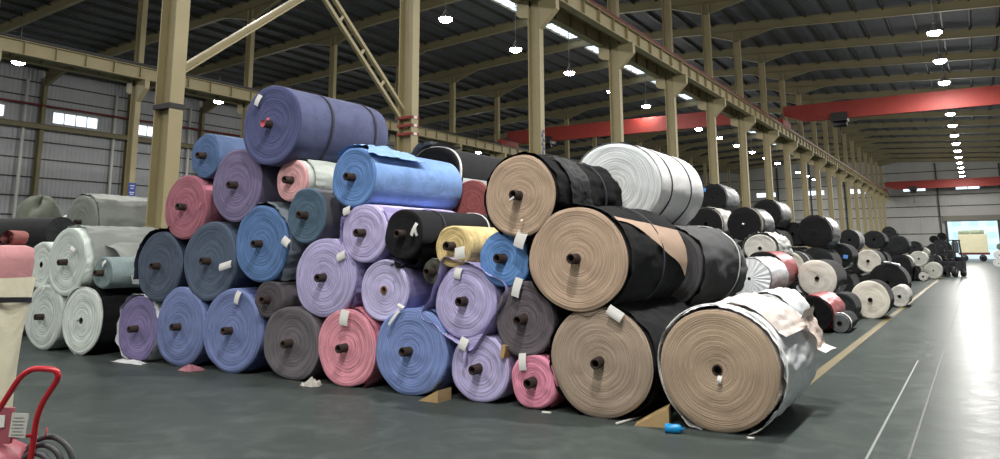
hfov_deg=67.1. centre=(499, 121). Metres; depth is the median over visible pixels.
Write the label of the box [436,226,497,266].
roll
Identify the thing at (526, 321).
roll
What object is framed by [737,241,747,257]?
roll
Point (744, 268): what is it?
roll
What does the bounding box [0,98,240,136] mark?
pipe
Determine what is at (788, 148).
steel column
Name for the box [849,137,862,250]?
steel column
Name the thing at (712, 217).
roll
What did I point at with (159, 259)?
roll
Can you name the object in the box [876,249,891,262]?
roll
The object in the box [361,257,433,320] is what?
roll
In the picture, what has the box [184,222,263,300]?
roll
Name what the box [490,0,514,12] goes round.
window
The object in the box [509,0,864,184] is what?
runway
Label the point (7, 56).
runway
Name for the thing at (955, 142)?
lamp
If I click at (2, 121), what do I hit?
trim
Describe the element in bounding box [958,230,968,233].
roll
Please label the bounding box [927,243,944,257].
roll
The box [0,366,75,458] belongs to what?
extinguisher
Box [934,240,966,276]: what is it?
forklift
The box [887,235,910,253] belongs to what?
roll
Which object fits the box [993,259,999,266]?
roll
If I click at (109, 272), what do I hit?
roll
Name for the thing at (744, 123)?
steel column
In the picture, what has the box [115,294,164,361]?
roll
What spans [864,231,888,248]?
roll
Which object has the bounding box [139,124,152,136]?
window
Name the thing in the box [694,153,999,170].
rafter
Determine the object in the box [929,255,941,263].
roll
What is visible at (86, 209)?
roll
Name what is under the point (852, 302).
roll
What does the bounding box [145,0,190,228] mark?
steel column
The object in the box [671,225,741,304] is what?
roll
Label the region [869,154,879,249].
steel column
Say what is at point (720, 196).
roll
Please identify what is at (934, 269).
roll
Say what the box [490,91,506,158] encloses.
steel column
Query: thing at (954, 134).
lamp
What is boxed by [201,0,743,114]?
rafter
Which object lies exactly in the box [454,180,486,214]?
roll
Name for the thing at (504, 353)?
wooden block
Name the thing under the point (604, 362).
roll
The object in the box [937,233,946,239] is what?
roll
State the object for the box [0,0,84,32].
rafter
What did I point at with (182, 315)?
roll
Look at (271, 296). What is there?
roll
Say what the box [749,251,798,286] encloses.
roll
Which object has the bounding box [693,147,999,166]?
rafter
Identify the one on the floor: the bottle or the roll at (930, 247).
the bottle
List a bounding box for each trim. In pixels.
[0,118,194,148]
[30,78,47,196]
[120,94,130,195]
[196,107,204,175]
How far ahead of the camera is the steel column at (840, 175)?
91.01 m
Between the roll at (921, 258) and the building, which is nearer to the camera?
the roll at (921, 258)
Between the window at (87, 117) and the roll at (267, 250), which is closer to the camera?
the roll at (267, 250)
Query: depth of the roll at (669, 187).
9.69 m
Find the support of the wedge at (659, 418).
on the floor
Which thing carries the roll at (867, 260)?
on the roll at (865, 277)
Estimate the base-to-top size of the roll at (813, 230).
1.045 m
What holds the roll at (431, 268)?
on the roll at (466, 303)
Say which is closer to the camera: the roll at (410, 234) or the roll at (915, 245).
the roll at (410, 234)
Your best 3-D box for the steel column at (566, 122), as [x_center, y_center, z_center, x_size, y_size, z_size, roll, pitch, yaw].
[7.774,7.595,85.219,1.700,17.190,0.400,-6,-12,31]
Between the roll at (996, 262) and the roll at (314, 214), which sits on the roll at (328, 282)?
the roll at (314, 214)
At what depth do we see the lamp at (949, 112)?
66.84 m
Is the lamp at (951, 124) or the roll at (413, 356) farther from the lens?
the lamp at (951, 124)
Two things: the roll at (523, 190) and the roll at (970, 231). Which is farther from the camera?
the roll at (970, 231)
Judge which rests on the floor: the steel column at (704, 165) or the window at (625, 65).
the steel column at (704, 165)
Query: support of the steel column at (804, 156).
on the floor
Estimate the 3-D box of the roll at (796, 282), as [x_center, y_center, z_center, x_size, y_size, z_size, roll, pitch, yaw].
[8.650,5.011,22.062,0.767,0.751,1.746,-6,-12,31]
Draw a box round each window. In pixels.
[51,111,98,129]
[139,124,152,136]
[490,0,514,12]
[545,25,575,40]
[583,47,598,55]
[623,65,643,75]
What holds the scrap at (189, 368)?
on the floor
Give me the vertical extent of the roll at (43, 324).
1.097 m
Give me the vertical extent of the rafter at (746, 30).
3.641 m
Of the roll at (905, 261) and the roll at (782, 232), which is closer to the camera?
the roll at (782, 232)
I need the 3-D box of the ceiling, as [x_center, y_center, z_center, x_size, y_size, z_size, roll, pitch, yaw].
[13.286,-3.798,72.376,75.450,2.519,176.100,-6,-12,31]
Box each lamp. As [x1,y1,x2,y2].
[11,12,25,64]
[213,64,222,103]
[438,0,452,22]
[509,4,521,52]
[564,32,574,75]
[642,81,650,107]
[926,0,942,35]
[932,15,946,63]
[938,41,950,84]
[945,86,955,115]
[948,116,956,126]
[950,109,958,136]
[952,119,959,144]
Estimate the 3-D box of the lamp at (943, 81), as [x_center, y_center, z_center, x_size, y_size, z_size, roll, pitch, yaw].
[32.057,-4.261,54.677,0.840,3.286,0.840,-6,-12,31]
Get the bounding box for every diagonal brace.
[186,0,304,72]
[322,0,405,117]
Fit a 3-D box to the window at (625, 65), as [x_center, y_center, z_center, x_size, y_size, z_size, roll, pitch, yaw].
[13.095,-5.018,72.046,1.800,0.165,4.828,-6,-12,31]
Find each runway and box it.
[0,32,741,201]
[1,52,510,156]
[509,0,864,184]
[559,0,889,197]
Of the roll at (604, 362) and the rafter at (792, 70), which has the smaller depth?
the roll at (604, 362)
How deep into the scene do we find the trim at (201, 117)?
73.99 m
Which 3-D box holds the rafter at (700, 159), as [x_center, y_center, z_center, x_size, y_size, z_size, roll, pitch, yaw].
[46.175,5.730,124.009,75.187,3.641,0.280,-6,-12,31]
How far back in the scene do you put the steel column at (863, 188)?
109.80 m
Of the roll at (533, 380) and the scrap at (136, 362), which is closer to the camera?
the roll at (533, 380)
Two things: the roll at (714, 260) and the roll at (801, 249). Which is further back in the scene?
the roll at (801, 249)
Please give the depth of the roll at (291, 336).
9.68 m
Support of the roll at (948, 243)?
on the roll
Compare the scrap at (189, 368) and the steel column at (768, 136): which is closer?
the scrap at (189, 368)
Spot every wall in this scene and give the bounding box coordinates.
[0,62,486,217]
[685,161,999,254]
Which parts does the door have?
frame, frame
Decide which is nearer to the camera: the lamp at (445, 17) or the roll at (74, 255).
the roll at (74, 255)
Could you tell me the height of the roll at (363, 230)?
0.791 m
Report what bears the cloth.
on the bundle
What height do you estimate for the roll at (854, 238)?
0.876 m
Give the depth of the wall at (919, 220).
136.05 m
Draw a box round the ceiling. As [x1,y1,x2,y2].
[0,0,999,171]
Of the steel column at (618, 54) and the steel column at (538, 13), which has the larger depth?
the steel column at (618, 54)
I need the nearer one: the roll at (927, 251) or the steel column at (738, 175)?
the roll at (927, 251)
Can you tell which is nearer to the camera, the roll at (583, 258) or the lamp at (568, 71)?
the roll at (583, 258)
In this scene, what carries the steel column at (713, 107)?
on the floor
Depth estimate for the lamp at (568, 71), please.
53.75 m
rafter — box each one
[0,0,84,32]
[43,0,280,87]
[129,0,460,102]
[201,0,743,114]
[336,0,999,100]
[375,26,999,113]
[418,49,999,124]
[443,69,999,132]
[463,107,780,153]
[476,85,995,139]
[545,109,999,151]
[555,119,999,157]
[576,127,999,160]
[667,135,999,158]
[681,142,999,163]
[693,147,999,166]
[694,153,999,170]
[697,158,999,174]
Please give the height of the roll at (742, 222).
1.069 m
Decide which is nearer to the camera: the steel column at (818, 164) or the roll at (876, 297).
the roll at (876, 297)
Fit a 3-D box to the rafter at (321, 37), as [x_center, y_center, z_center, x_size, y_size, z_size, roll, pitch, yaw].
[-1.415,-7.049,48.697,75.187,3.641,0.280,-6,-12,31]
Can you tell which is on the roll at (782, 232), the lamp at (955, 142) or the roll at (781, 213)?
the roll at (781, 213)
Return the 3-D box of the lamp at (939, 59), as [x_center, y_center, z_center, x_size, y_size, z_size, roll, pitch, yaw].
[28.091,-5.326,48.401,0.840,3.286,0.840,-6,-12,31]
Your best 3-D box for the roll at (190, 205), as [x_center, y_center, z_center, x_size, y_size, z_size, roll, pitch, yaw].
[-4.269,1.387,11.925,0.999,0.956,1.903,-6,-12,31]
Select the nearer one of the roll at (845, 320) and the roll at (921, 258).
the roll at (845, 320)
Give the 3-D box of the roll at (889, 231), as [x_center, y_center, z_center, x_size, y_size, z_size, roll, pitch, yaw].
[20.529,5.834,39.633,0.662,0.606,1.742,-6,-12,31]
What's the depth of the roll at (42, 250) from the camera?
13.25 m
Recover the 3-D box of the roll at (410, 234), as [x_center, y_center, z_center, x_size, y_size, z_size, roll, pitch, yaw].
[-0.657,1.506,9.622,0.805,0.739,1.913,-6,-12,31]
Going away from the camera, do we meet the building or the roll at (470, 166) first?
the roll at (470, 166)
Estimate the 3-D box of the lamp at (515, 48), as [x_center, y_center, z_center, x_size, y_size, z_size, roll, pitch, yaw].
[0.975,-6.320,47.899,0.840,3.946,0.840,-6,-12,31]
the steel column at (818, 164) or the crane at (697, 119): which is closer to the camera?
the crane at (697, 119)
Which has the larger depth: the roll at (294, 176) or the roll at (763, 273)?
the roll at (763, 273)
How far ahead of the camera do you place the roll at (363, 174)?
9.74 m
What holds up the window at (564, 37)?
attached to the ceiling
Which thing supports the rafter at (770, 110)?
attached to the ceiling
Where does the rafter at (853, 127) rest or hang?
attached to the ceiling
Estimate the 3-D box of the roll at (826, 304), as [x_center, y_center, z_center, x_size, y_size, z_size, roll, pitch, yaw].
[6.649,3.939,15.630,0.762,0.769,1.734,-6,-12,31]
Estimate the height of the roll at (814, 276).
1.010 m
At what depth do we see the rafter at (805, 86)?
73.58 m
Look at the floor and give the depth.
7.65 m
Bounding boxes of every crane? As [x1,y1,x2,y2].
[498,106,759,155]
[778,85,999,149]
[883,177,999,201]
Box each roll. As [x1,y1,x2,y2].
[0,217,74,247]
[25,284,69,349]
[32,242,53,287]
[48,225,156,295]
[62,285,143,354]
[66,193,146,226]
[93,257,139,288]
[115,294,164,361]
[133,226,189,301]
[157,287,212,366]
[165,175,240,238]
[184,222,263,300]
[192,134,245,178]
[203,287,271,373]
[213,149,291,221]
[236,202,309,281]
[243,85,387,166]
[255,280,302,317]
[264,306,326,379]
[277,159,335,201]
[288,188,353,243]
[296,238,373,316]
[318,306,386,387]
[332,144,461,210]
[339,204,455,264]
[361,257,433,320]
[376,303,457,394]
[385,209,493,269]
[411,141,502,183]
[421,256,508,351]
[423,258,439,284]
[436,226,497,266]
[452,333,518,401]
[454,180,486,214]
[480,232,531,286]
[484,151,622,248]
[497,277,566,355]
[512,352,565,408]
[527,204,686,315]
[549,296,691,418]
[579,142,703,225]
[658,292,834,434]
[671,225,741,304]
[686,299,723,306]
[690,207,732,237]
[702,184,739,212]
[724,237,747,298]
[727,207,774,240]
[736,256,788,294]
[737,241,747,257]
[742,232,793,256]
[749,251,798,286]
[753,199,791,228]
[757,287,809,314]
[774,228,792,248]
[782,222,806,245]
[789,251,813,277]
[790,279,804,296]
[792,247,807,251]
[796,259,846,295]
[798,215,840,247]
[804,291,845,332]
[805,247,841,264]
[830,243,858,268]
[831,310,857,332]
[836,291,861,315]
[840,229,864,250]
[842,270,859,291]
[843,251,864,274]
[852,279,894,318]
[856,250,885,272]
[860,274,868,282]
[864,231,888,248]
[868,261,911,288]
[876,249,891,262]
[880,238,899,256]
[882,226,898,237]
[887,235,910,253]
[891,254,913,273]
[892,284,912,306]
[909,241,923,252]
[910,251,928,265]
[911,266,920,280]
[919,272,928,280]
[922,248,930,255]
[924,262,942,278]
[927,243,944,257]
[929,236,938,242]
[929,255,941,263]
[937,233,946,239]
[937,241,952,253]
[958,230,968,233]
[969,230,983,233]
[993,250,999,258]
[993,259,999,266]
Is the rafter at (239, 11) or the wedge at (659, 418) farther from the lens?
the rafter at (239, 11)
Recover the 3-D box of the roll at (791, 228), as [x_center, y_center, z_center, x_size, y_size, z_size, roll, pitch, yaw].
[11.121,4.219,28.202,1.015,0.872,1.784,-6,-12,31]
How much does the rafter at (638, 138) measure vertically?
3.641 m
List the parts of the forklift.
seat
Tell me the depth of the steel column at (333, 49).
54.89 m
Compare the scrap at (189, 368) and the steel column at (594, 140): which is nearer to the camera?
the scrap at (189, 368)
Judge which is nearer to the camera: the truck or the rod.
the rod
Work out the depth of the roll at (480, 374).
8.15 m
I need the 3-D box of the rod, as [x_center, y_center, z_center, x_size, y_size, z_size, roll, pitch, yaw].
[1.231,2.850,7.199,0.024,0.024,0.400,-10,-14,44]
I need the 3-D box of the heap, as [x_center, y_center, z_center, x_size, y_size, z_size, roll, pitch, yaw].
[-12.573,3.580,20.514,1.747,3.260,1.483,-6,-12,31]
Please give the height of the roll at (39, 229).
0.665 m
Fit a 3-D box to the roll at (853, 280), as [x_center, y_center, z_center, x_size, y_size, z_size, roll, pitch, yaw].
[11.921,5.632,26.232,0.934,0.922,1.736,-6,-12,31]
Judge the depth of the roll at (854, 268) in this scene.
30.53 m
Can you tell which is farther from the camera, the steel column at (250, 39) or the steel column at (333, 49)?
the steel column at (333, 49)
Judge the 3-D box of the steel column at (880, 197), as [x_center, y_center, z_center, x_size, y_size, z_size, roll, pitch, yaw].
[64.880,14.797,128.575,1.700,17.196,0.400,-6,-12,31]
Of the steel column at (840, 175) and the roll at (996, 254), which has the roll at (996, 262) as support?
the roll at (996, 254)
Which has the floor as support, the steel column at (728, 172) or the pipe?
the steel column at (728, 172)
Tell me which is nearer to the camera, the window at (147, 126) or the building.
the window at (147, 126)
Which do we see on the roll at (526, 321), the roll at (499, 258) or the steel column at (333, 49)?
the roll at (499, 258)
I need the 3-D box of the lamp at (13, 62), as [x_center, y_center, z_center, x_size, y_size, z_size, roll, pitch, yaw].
[-29.971,-5.233,47.193,0.840,3.474,0.840,-6,-12,31]
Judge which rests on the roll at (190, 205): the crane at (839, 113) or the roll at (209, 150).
the roll at (209, 150)
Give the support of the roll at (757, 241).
on the roll
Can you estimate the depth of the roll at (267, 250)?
10.20 m
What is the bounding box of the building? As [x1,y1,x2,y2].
[947,221,999,257]
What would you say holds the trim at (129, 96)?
attached to the wall at (72, 165)
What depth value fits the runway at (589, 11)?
40.58 m
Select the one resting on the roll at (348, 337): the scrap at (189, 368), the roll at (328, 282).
the roll at (328, 282)
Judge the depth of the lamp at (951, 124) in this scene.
73.07 m
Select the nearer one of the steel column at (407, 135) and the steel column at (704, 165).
the steel column at (407, 135)
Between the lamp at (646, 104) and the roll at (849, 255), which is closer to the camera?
the roll at (849, 255)
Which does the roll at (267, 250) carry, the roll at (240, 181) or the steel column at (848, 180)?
the roll at (240, 181)
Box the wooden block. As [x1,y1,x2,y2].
[500,344,509,357]
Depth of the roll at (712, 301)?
9.62 m
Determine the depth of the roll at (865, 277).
26.75 m
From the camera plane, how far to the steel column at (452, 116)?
67.31 m
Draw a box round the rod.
[615,416,641,424]
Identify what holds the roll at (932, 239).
on the roll at (930, 247)
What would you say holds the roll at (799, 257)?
on the roll at (796, 282)
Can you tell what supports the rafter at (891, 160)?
attached to the ceiling
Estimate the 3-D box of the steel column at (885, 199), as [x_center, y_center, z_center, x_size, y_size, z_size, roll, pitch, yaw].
[68.846,15.862,134.851,1.700,17.196,0.400,-6,-12,31]
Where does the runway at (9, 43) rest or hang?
on the steel column
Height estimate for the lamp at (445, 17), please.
3.946 m
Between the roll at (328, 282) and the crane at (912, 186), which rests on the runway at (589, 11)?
the crane at (912, 186)
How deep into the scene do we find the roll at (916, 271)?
39.53 m
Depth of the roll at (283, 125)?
10.45 m
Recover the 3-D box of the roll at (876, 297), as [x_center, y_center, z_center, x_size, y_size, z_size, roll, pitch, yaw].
[9.086,4.306,18.364,0.846,0.889,1.277,-6,-12,31]
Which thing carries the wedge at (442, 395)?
on the floor
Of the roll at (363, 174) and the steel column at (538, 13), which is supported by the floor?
the steel column at (538, 13)
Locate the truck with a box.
[951,234,989,260]
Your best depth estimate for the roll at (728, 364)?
6.85 m
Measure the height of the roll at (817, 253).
1.011 m
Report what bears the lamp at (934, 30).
hanging from the ceiling
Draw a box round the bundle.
[0,245,35,406]
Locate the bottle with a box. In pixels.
[665,423,684,433]
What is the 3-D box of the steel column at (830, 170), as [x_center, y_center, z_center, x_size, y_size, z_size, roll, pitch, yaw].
[37.119,7.343,84.643,1.700,17.196,0.400,-6,-12,31]
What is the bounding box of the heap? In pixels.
[15,194,63,217]
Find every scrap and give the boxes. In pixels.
[111,359,148,364]
[178,364,203,371]
[300,377,321,386]
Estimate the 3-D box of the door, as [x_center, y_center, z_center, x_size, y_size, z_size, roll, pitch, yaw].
[81.595,19.882,129.877,8.600,7.450,0.600,-6,-12,31]
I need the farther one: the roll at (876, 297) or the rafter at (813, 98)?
the rafter at (813, 98)
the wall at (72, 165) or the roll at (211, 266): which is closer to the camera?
the roll at (211, 266)
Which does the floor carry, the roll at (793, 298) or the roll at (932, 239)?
the roll at (793, 298)
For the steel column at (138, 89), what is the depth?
41.35 m
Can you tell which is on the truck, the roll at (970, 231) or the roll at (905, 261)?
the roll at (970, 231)
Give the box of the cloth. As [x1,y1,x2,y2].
[0,230,28,244]
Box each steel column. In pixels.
[123,0,149,195]
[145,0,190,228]
[237,9,255,138]
[328,37,337,98]
[390,59,398,150]
[396,0,419,153]
[449,76,461,150]
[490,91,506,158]
[516,0,558,153]
[564,114,569,158]
[592,138,596,147]
[598,0,634,142]
[656,0,687,157]
[698,4,725,183]
[703,160,706,186]
[727,171,733,239]
[730,32,755,206]
[737,171,741,207]
[756,55,778,199]
[777,73,797,246]
[794,89,812,248]
[808,101,825,215]
[821,120,837,220]
[832,124,846,232]
[841,130,854,229]
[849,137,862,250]
[856,143,868,249]
[863,153,874,249]
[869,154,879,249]
[874,158,884,231]
[878,163,888,227]
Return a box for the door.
[943,215,999,241]
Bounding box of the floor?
[13,259,999,458]
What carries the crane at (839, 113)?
on the runway at (589, 11)
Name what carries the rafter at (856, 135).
attached to the ceiling
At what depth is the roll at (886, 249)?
38.83 m
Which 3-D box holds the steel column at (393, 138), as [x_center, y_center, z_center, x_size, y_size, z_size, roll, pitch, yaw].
[-8.090,3.336,60.115,1.700,17.190,0.400,-6,-12,31]
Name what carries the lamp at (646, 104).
hanging from the ceiling
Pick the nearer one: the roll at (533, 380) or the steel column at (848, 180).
the roll at (533, 380)
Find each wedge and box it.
[419,387,450,402]
[634,403,670,427]
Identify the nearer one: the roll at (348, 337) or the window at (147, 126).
the roll at (348, 337)
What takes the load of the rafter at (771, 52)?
attached to the ceiling
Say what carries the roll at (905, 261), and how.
on the roll
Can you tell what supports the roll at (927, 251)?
on the roll
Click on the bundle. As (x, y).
(17, 282)
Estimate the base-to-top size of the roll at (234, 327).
1.165 m
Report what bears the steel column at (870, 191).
on the floor
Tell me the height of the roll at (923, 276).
0.442 m
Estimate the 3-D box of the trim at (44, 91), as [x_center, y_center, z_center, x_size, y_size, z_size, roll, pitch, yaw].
[-37.185,4.253,60.419,0.500,15.779,0.300,-6,-12,31]
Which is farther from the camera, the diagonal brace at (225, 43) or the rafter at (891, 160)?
the rafter at (891, 160)
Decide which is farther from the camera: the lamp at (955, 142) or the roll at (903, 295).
the lamp at (955, 142)
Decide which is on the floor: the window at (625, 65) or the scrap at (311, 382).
the scrap at (311, 382)
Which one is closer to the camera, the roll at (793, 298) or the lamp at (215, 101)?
the roll at (793, 298)
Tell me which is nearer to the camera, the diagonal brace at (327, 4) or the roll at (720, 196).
the diagonal brace at (327, 4)
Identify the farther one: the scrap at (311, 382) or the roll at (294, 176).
the roll at (294, 176)
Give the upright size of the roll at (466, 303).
1.027 m
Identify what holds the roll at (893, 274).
on the floor
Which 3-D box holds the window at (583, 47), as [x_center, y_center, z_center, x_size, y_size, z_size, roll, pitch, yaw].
[9.129,-6.082,65.770,1.800,0.165,4.828,-6,-12,31]
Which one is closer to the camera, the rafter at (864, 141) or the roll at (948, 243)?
the roll at (948, 243)
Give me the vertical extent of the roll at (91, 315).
1.119 m
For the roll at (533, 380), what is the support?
on the floor

